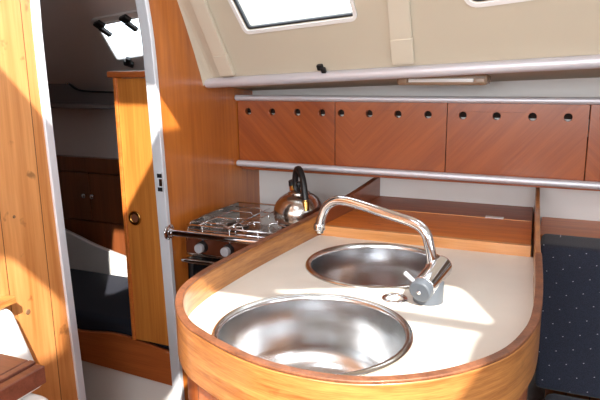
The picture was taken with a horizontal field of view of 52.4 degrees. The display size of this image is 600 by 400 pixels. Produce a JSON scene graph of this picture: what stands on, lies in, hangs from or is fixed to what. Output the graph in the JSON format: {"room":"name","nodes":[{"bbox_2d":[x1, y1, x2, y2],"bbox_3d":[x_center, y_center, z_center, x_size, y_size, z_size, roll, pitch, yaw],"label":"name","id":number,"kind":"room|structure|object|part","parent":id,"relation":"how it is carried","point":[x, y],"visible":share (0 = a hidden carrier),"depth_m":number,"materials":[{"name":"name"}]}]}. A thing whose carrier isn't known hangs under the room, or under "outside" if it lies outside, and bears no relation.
{"room":"ship interior","nodes":[
{"label":"ship interior","id":0,"kind":"room"},
{"bbox_2d":[40,0,144,89],"bbox_3d":[-0.977,-0.659,1.700,1.364,0.734,1.017,5,13,23],"label":"ceiling","id":1,"kind":"structure","parent":0,"point":[74,54],"depth_m":1.94,"materials":[{"name":"grey fabric"}]},
{"bbox_2d":[90,10,143,67],"bbox_3d":[-0.500,-0.477,1.816,0.299,0.164,0.202,5,13,23],"label":"window","id":2,"kind":"structure","parent":1,"relation":"attached to","point":[98,24],"depth_m":1.78,"materials":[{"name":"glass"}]},
{"bbox_3d":[-0.498,-0.482,1.817,0.280,0.129,0.148,6,14,29],"label":"frame","id":3,"kind":"part","parent":2,"relation":"part of","materials":[{"name":"white"}]},
{"bbox_2d":[0,0,259,399],"bbox_3d":[-0.742,0.111,0.641,0.022,1.730,3.100,5,13,23],"label":"wall","id":4,"kind":"structure","parent":0,"point":[30,266],"depth_m":1.22,"materials":[{"name":"brown wood"}]},
{"bbox_2d":[0,295,15,309],"bbox_3d":[-0.580,0.207,0.974,0.024,0.013,0.289,5,13,23],"label":"wooden ledge","id":5,"kind":"object","parent":4,"relation":"attached to","point":[7,300],"visible":1,"depth_m":1.08,"materials":[{"name":"brown wood"}]},
{"bbox_2d":[30,0,85,399],"bbox_3d":[-0.469,0.072,1.261,0.031,1.540,0.125,5,13,23],"label":"trim","id":6,"kind":"structure","parent":4,"relation":"attached to","point":[35,4],"depth_m":1.19,"materials":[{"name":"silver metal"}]},
{"bbox_2d":[107,71,168,345],"bbox_3d":[-0.343,0.001,1.750,0.145,0.730,0.372,5,13,23],"label":"cabinet door","id":7,"kind":"structure","parent":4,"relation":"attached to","point":[139,205],"depth_m":1.60,"materials":[{"name":"brown wood"}]},
{"bbox_3d":[-0.347,-0.348,1.675,0.145,0.016,0.372,5,13,23],"label":"moulding","id":8,"kind":"part","parent":7,"relation":"part of","materials":[{"name":"brown wood"}]},
{"bbox_2d":[156,172,162,192],"bbox_3d":[-0.345,-0.043,1.501,0.015,0.050,0.005,5,13,23],"label":"strike plate","id":9,"kind":"object","parent":4,"relation":"attached to","point":[159,174],"visible":1,"depth_m":1.50,"materials":[{"name":"silver metal"}]},
{"bbox_2d":[135,0,184,399],"bbox_3d":[-0.387,0.028,1.437,0.029,1.547,0.280,5,13,23],"label":"trim","id":10,"kind":"structure","parent":4,"relation":"attached to","point":[143,8],"depth_m":1.51,"materials":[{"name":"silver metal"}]},
{"bbox_2d":[177,0,215,85],"bbox_3d":[-0.362,-0.608,1.403,0.034,0.702,0.437,7,15,33],"label":"trim","id":11,"kind":"structure","parent":4,"relation":"attached to","point":[206,72],"depth_m":1.59,"materials":[{"name":"beige plastic"}]},
{"bbox_2d":[190,0,226,55],"bbox_3d":[-0.298,-0.620,1.367,0.042,0.669,0.403,7,14,31],"label":"trim","id":12,"kind":"structure","parent":4,"relation":"attached to","point":[201,8],"depth_m":1.51,"materials":[{"name":"beige plastic"}]},
{"bbox_2d":[164,224,259,244],"bbox_3d":[-0.186,0.093,1.482,0.321,0.042,0.042,5,13,23],"label":"grab bar","id":13,"kind":"object","parent":4,"relation":"attached to","point":[169,231],"visible":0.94,"depth_m":1.50,"materials":[{"name":"silver metal"}]},
{"bbox_2d":[181,201,288,278],"bbox_3d":[-0.113,0.254,1.674,0.296,0.438,0.293,5,13,23],"label":"gas stove","id":14,"kind":"object","parent":4,"relation":"attached to","point":[227,220],"visible":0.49,"depth_m":1.60,"materials":[{"name":"silver metal"}]},
{"bbox_3d":[-0.257,0.124,1.557,0.024,0.024,0.012,5,13,23],"label":"knob","id":15,"kind":"part","parent":14,"relation":"part of","materials":[{"name":"silver metal"}]},
{"bbox_2d":[181,255,220,278],"bbox_3d":[-0.116,0.293,1.684,0.290,0.358,0.293,5,13,23],"label":"oven","id":16,"kind":"object","parent":14,"relation":"in","point":[196,263],"depth_m":1.58,"materials":[{"name":"black metal"}]},
{"bbox_3d":[-0.252,0.121,1.568,0.031,0.031,0.012,5,13,23],"label":"knob","id":17,"kind":"part","parent":14,"relation":"part of","materials":[{"name":"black plastic"}]},
{"bbox_3d":[-0.235,0.054,1.690,0.002,0.050,0.271,5,13,23],"label":"splash plate","id":18,"kind":"part","parent":14,"relation":"part of","materials":[{"name":"silver metal"}]},
{"bbox_3d":[-0.163,0.125,1.543,0.290,0.044,0.014,5,13,23],"label":"control panel","id":19,"kind":"part","parent":14,"relation":"part of","materials":[{"name":"brown metal"}]},
{"bbox_3d":[-0.187,0.130,1.527,0.024,0.024,0.012,5,13,23],"label":"knob","id":20,"kind":"part","parent":14,"relation":"part of","materials":[{"name":"silver metal"}]},
{"bbox_3d":[-0.182,0.127,1.537,0.031,0.031,0.012,5,13,23],"label":"knob","id":21,"kind":"part","parent":14,"relation":"part of","materials":[{"name":"black plastic"}]},
{"bbox_3d":[-0.164,0.093,1.519,0.278,0.044,0.004,5,13,23],"label":"fiddle rail","id":22,"kind":"part","parent":14,"relation":"part of","materials":[{"name":"silver metal"}]},
{"bbox_3d":[-0.174,0.069,1.662,0.072,0.010,0.072,5,13,23],"label":"burner","id":23,"kind":"part","parent":14,"relation":"part of","materials":[{"name":"grey metal"}]},
{"bbox_3d":[-0.058,0.017,1.749,0.278,0.005,0.005,5,13,23],"label":"rail","id":24,"kind":"part","parent":14,"relation":"part of","materials":[{"name":"silver metal"}]},
{"bbox_2d":[273,166,322,224],"bbox_3d":[-0.002,-0.018,1.649,0.141,0.150,0.141,5,13,23],"label":"kettle","id":25,"kind":"object","parent":14,"relation":"on","point":[299,203],"visible":0.94,"depth_m":1.61,"materials":[{"name":"metal"}]},
{"bbox_3d":[-0.003,-0.038,1.645,0.018,0.025,0.018,5,13,23],"label":"lid knob","id":26,"kind":"part","parent":25,"relation":"part of","materials":[{"name":"black plastic"}]},
{"bbox_3d":[-0.002,-0.023,1.648,0.062,0.010,0.062,5,13,23],"label":"lid","id":27,"kind":"part","parent":25,"relation":"part of","materials":[{"name":"metal"}]},
{"bbox_3d":[0.001,-0.045,1.633,0.077,0.090,0.085,5,13,23],"label":"handle","id":28,"kind":"part","parent":25,"relation":"part of","materials":[{"name":"black plastic"}]},
{"bbox_2d":[51,90,599,399],"bbox_3d":[0.347,0.196,1.841,3.800,1.030,0.030,5,13,23],"label":"wall","id":29,"kind":"structure","parent":0,"point":[554,203],"depth_m":1.84,"materials":[{"name":"white paint"}]},
{"bbox_2d":[48,82,114,103],"bbox_3d":[-0.808,-0.407,2.193,0.524,0.130,0.018,5,13,23],"label":"fabric panel","id":30,"kind":"object","parent":29,"relation":"attached to","point":[67,92],"visible":0.46,"depth_m":2.20,"materials":[{"name":"grey fabric"}]},
{"bbox_2d":[50,103,114,108],"bbox_3d":[-0.792,-0.339,2.187,1.362,0.016,0.080,5,13,23],"label":"trim","id":31,"kind":"structure","parent":29,"relation":"attached to","point":[52,105],"depth_m":2.14,"materials":[{"name":"grey fabric"}]},
{"bbox_2d":[235,95,599,190],"bbox_3d":[0.916,-0.124,1.409,2.363,0.226,0.150,5,13,23],"label":"locker","id":32,"kind":"object","parent":29,"relation":"attached to","point":[541,142],"visible":1,"depth_m":1.60,"materials":[{"name":"brown wood"}]},
{"bbox_3d":[-0.041,-0.189,1.776,0.308,0.204,0.014,5,13,23],"label":"locker door","id":33,"kind":"part","parent":32,"relation":"part of","materials":[{"name":"brown wood"}]},
{"bbox_3d":[0.242,-0.166,1.653,0.306,0.204,0.014,5,13,23],"label":"locker door","id":34,"kind":"part","parent":32,"relation":"part of","materials":[{"name":"brown wood"}]},
{"bbox_3d":[0.890,-0.214,1.330,2.362,0.017,0.017,5,13,23],"label":"rail","id":35,"kind":"part","parent":32,"relation":"part of","materials":[{"name":"silver metal"}]},
{"bbox_3d":[0.891,-0.018,1.371,2.362,0.030,0.019,5,13,23],"label":"rail","id":36,"kind":"part","parent":32,"relation":"part of","materials":[{"name":"silver metal"}]},
{"bbox_3d":[0.535,-0.142,1.526,0.330,0.204,0.014,5,13,23],"label":"locker door","id":37,"kind":"part","parent":32,"relation":"part of","materials":[{"name":"brown wood"}]},
{"bbox_3d":[0.830,-0.118,1.398,0.311,0.204,0.014,5,13,23],"label":"locker door","id":38,"kind":"part","parent":32,"relation":"part of","materials":[{"name":"brown wood"}]},
{"bbox_2d":[182,0,599,77],"bbox_3d":[0.661,-0.572,0.859,2.378,0.819,0.435,6,14,29],"label":"ceiling","id":39,"kind":"structure","parent":0,"point":[443,31],"depth_m":1.31,"materials":[{"name":"beige plastic"}]},
{"bbox_2d":[213,53,235,76],"bbox_3d":[-0.197,-0.350,1.584,0.046,0.059,0.041,6,14,28],"label":"trim","id":40,"kind":"structure","parent":39,"relation":"attached to","point":[223,63],"depth_m":1.58,"materials":[{"name":"beige plastic"}]},
{"bbox_2d":[316,64,326,72],"bbox_3d":[0.052,-0.316,1.468,0.024,0.023,0.015,7,14,30],"label":"clip","id":41,"kind":"object","parent":39,"relation":"attached to","point":[320,67],"visible":1,"depth_m":1.46,"materials":[{"name":"black plastic"}]},
{"bbox_2d":[387,0,411,39],"bbox_3d":[0.162,-0.598,1.115,0.050,0.673,0.410,4,13,19],"label":"trim","id":42,"kind":"structure","parent":39,"relation":"attached to","point":[399,11],"depth_m":1.30,"materials":[{"name":"beige plastic"}]},
{"bbox_2d":[204,0,599,87],"bbox_3d":[0.727,-0.343,1.012,2.322,0.327,0.206,6,14,29],"label":"trim","id":43,"kind":"structure","parent":39,"relation":"in","point":[353,13],"depth_m":1.38,"materials":[{"name":"white"}]},
{"bbox_3d":[0.762,-0.261,1.091,2.322,0.131,0.027,6,14,28],"label":"handrail","id":44,"kind":"part","parent":43,"relation":"part of","materials":[{"name":"silver metal"}]},
{"bbox_2d":[390,37,414,64],"bbox_3d":[0.227,-0.330,1.352,0.054,0.059,0.042,5,13,23],"label":"trim","id":45,"kind":"structure","parent":39,"relation":"attached to","point":[402,50],"depth_m":1.35,"materials":[{"name":"beige plastic"}]},
{"bbox_2d":[464,0,531,7],"bbox_3d":[0.468,-0.454,1.104,0.380,0.182,0.116,6,14,29],"label":"window","id":46,"kind":"structure","parent":39,"relation":"in","point":[476,4],"depth_m":1.20,"materials":[{"name":"white"}]},
{"bbox_2d":[231,68,599,90],"bbox_3d":[0.862,-0.290,1.192,2.414,0.178,0.480,5,13,23],"label":"deck","id":47,"kind":"object","parent":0,"point":[580,73],"visible":0.2,"depth_m":1.55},
{"bbox_2d":[397,74,490,84],"bbox_3d":[0.348,-0.293,1.482,0.214,0.026,0.077,5,13,23],"label":"lamp","id":48,"kind":"object","parent":47,"relation":"attached to","point":[481,79],"visible":0.84,"depth_m":1.45,"materials":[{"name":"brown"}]},
{"bbox_2d":[252,78,599,96],"bbox_3d":[0.960,-0.290,1.416,2.414,0.135,0.020,5,13,23],"label":"wall strip","id":49,"kind":"object","parent":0,"point":[577,87],"depth_m":1.62,"materials":[{"name":"white"}]},
{"bbox_3d":[-0.255,1.012,0.609,3.800,0.030,3.120,5,13,23],"label":"floor","id":50,"kind":"structure","parent":0,"visible":0},
{"bbox_2d":[0,353,45,399],"bbox_3d":[-0.644,0.649,0.677,0.191,0.660,0.831,5,13,23],"label":"folding table","id":51,"kind":"object","parent":50,"relation":"on","point":[19,377],"visible":1,"depth_m":0.92,"materials":[{"name":"brown wood"}]},
{"bbox_2d":[56,155,125,254],"bbox_3d":[-0.782,0.220,2.312,1.325,0.772,0.067,5,13,23],"label":"base cabinet","id":52,"kind":"object","parent":50,"relation":"on","point":[90,187],"visible":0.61,"depth_m":2.24,"materials":[{"name":"brown wood"}]},
{"bbox_3d":[-0.890,-0.022,2.297,0.263,0.177,0.012,5,13,23],"label":"door","id":53,"kind":"part","parent":52,"relation":"part of","materials":[{"name":"brown wood"}]},
{"bbox_3d":[-0.645,-0.002,2.191,0.263,0.177,0.012,5,13,23],"label":"door","id":54,"kind":"part","parent":52,"relation":"part of","materials":[{"name":"brown wood"}]},
{"bbox_2d":[65,229,173,399],"bbox_3d":[-0.845,0.359,2.080,1.255,0.640,0.390,5,13,23],"label":"berth","id":55,"kind":"object","parent":50,"relation":"on","point":[115,366],"visible":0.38,"depth_m":1.76,"materials":[{"name":"white"}]},
{"bbox_2d":[70,268,168,348],"bbox_3d":[-0.856,0.338,2.070,1.240,0.125,0.320,5,13,23],"label":"cushion","id":56,"kind":"object","parent":55,"relation":"on","point":[101,300],"visible":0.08,"depth_m":1.87,"materials":[{"name":"black fabric"}]},
{"bbox_2d":[187,375,527,399],"bbox_3d":[0.125,0.535,1.149,0.541,0.666,0.719,5,13,23],"label":"base cabinet","id":57,"kind":"object","parent":50,"relation":"on","point":[195,392],"visible":0.02,"depth_m":0.89,"materials":[{"name":"brown wood"}]},
{"bbox_2d":[175,214,542,399],"bbox_3d":[0.119,0.166,1.066,0.565,0.086,0.738,5,13,23],"label":"countertop","id":58,"kind":"structure","parent":57,"relation":"on","point":[482,342],"depth_m":0.94,"materials":[{"name":"beige laminate"}]},
{"bbox_2d":[211,293,413,375],"bbox_3d":[0.019,0.270,0.960,0.312,0.145,0.312,5,13,23],"label":"sink","id":59,"kind":"object","parent":58,"relation":"in","point":[318,332],"visible":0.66,"depth_m":1.07,"materials":[{"name":"silver metal"}]},
{"bbox_2d":[305,243,448,289],"bbox_3d":[0.161,0.199,1.277,0.299,0.145,0.299,5,13,23],"label":"sink","id":60,"kind":"object","parent":58,"relation":"in","point":[366,266],"visible":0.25,"depth_m":1.39,"materials":[{"name":"silver metal"}]},
{"bbox_2d":[314,196,451,305],"bbox_3d":[0.125,0.084,1.124,0.299,0.157,0.101,9,15,37],"label":"mixer tap","id":61,"kind":"object","parent":58,"relation":"on","point":[427,288],"visible":1,"depth_m":1.06,"materials":[{"name":"silver metal"}]},
{"bbox_3d":[0.136,0.056,1.148,0.272,0.113,0.021,10,16,40],"label":"spout","id":62,"kind":"part","parent":61,"relation":"part of","materials":[{"name":"silver metal"}]},
{"bbox_3d":[0.185,0.130,1.032,0.021,0.020,0.008,3,13,17],"label":"lever","id":63,"kind":"part","parent":61,"relation":"part of","materials":[{"name":"silver metal"}]},
{"bbox_2d":[381,293,407,303],"bbox_3d":[0.167,0.181,1.078,0.048,0.020,0.048,5,13,23],"label":"ring","id":64,"kind":"object","parent":58,"relation":"in","point":[383,298],"visible":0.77,"depth_m":1.07,"materials":[{"name":"silver metal"}]},
{"bbox_2d":[313,177,540,271],"bbox_3d":[0.328,0.376,1.572,0.525,0.792,0.534,5,13,23],"label":"wooden shelf","id":65,"kind":"object","parent":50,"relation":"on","point":[452,224],"visible":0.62,"depth_m":1.49,"materials":[{"name":"brown wood"}]},
{"bbox_3d":[0.320,0.066,1.502,0.480,0.018,0.210,5,13,23],"label":"lid","id":66,"kind":"part","parent":65,"relation":"part of","materials":[{"name":"brown wood"}]},
{"bbox_2d":[485,216,503,218],"bbox_3d":[0.491,0.044,1.540,0.044,0.002,0.018,5,13,23],"label":"sticker","id":67,"kind":"object","parent":65,"relation":"on","point":[493,217],"visible":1,"depth_m":1.54,"materials":[{"name":"white"}]},
{"bbox_2d":[540,217,599,399],"bbox_3d":[1.124,0.539,0.993,1.454,0.700,0.988,5,13,23],"label":"settee","id":68,"kind":"object","parent":50,"relation":"on","point":[549,225],"visible":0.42,"depth_m":1.52,"materials":[{"name":"brown wood"}]},
{"bbox_2d":[544,393,586,399],"bbox_3d":[1.026,0.574,0.846,1.310,0.136,0.673,5,13,23],"label":"seat cushion","id":69,"kind":"object","parent":68,"relation":"on","point":[553,396],"visible":1,"depth_m":1.28,"materials":[{"name":"blue fabric"}]},
{"bbox_2d":[535,234,599,398],"bbox_3d":[1.152,0.309,1.131,1.345,0.324,0.225,5,13,23],"label":"backrest cushion","id":70,"kind":"object","parent":68,"relation":"on","point":[568,361],"visible":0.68,"depth_m":1.33,"materials":[{"name":"blue fabric"}]},
{"bbox_2d":[540,217,599,241],"bbox_3d":[1.280,0.128,1.276,1.454,0.020,0.193,5,13,23],"label":"shelf","id":71,"kind":"object","parent":68,"relation":"attached to","point":[549,225],"depth_m":1.53,"materials":[{"name":"brown wood"}]},
{"bbox_3d":[-0.578,0.723,0.996,0.080,0.380,0.425,5,13,23],"label":"bench","id":72,"kind":"object","parent":50,"relation":"on","visible":0},
{"bbox_2d":[20,393,47,399],"bbox_3d":[-0.573,0.463,0.942,0.092,0.149,0.435,5,13,23],"label":"seat cushion","id":73,"kind":"object","parent":72,"relation":"on","point":[31,396],"visible":0.42,"depth_m":1.09,"materials":[{"name":"white fabric"}]},
{"bbox_2d":[0,308,39,399],"bbox_3d":[-0.519,0.270,1.076,0.058,0.169,0.105,5,13,23],"label":"pillow","id":74,"kind":"object","parent":73,"relation":"on","point":[12,341],"visible":0.55,"depth_m":1.08,"materials":[{"name":"white fabric"}]}
]}

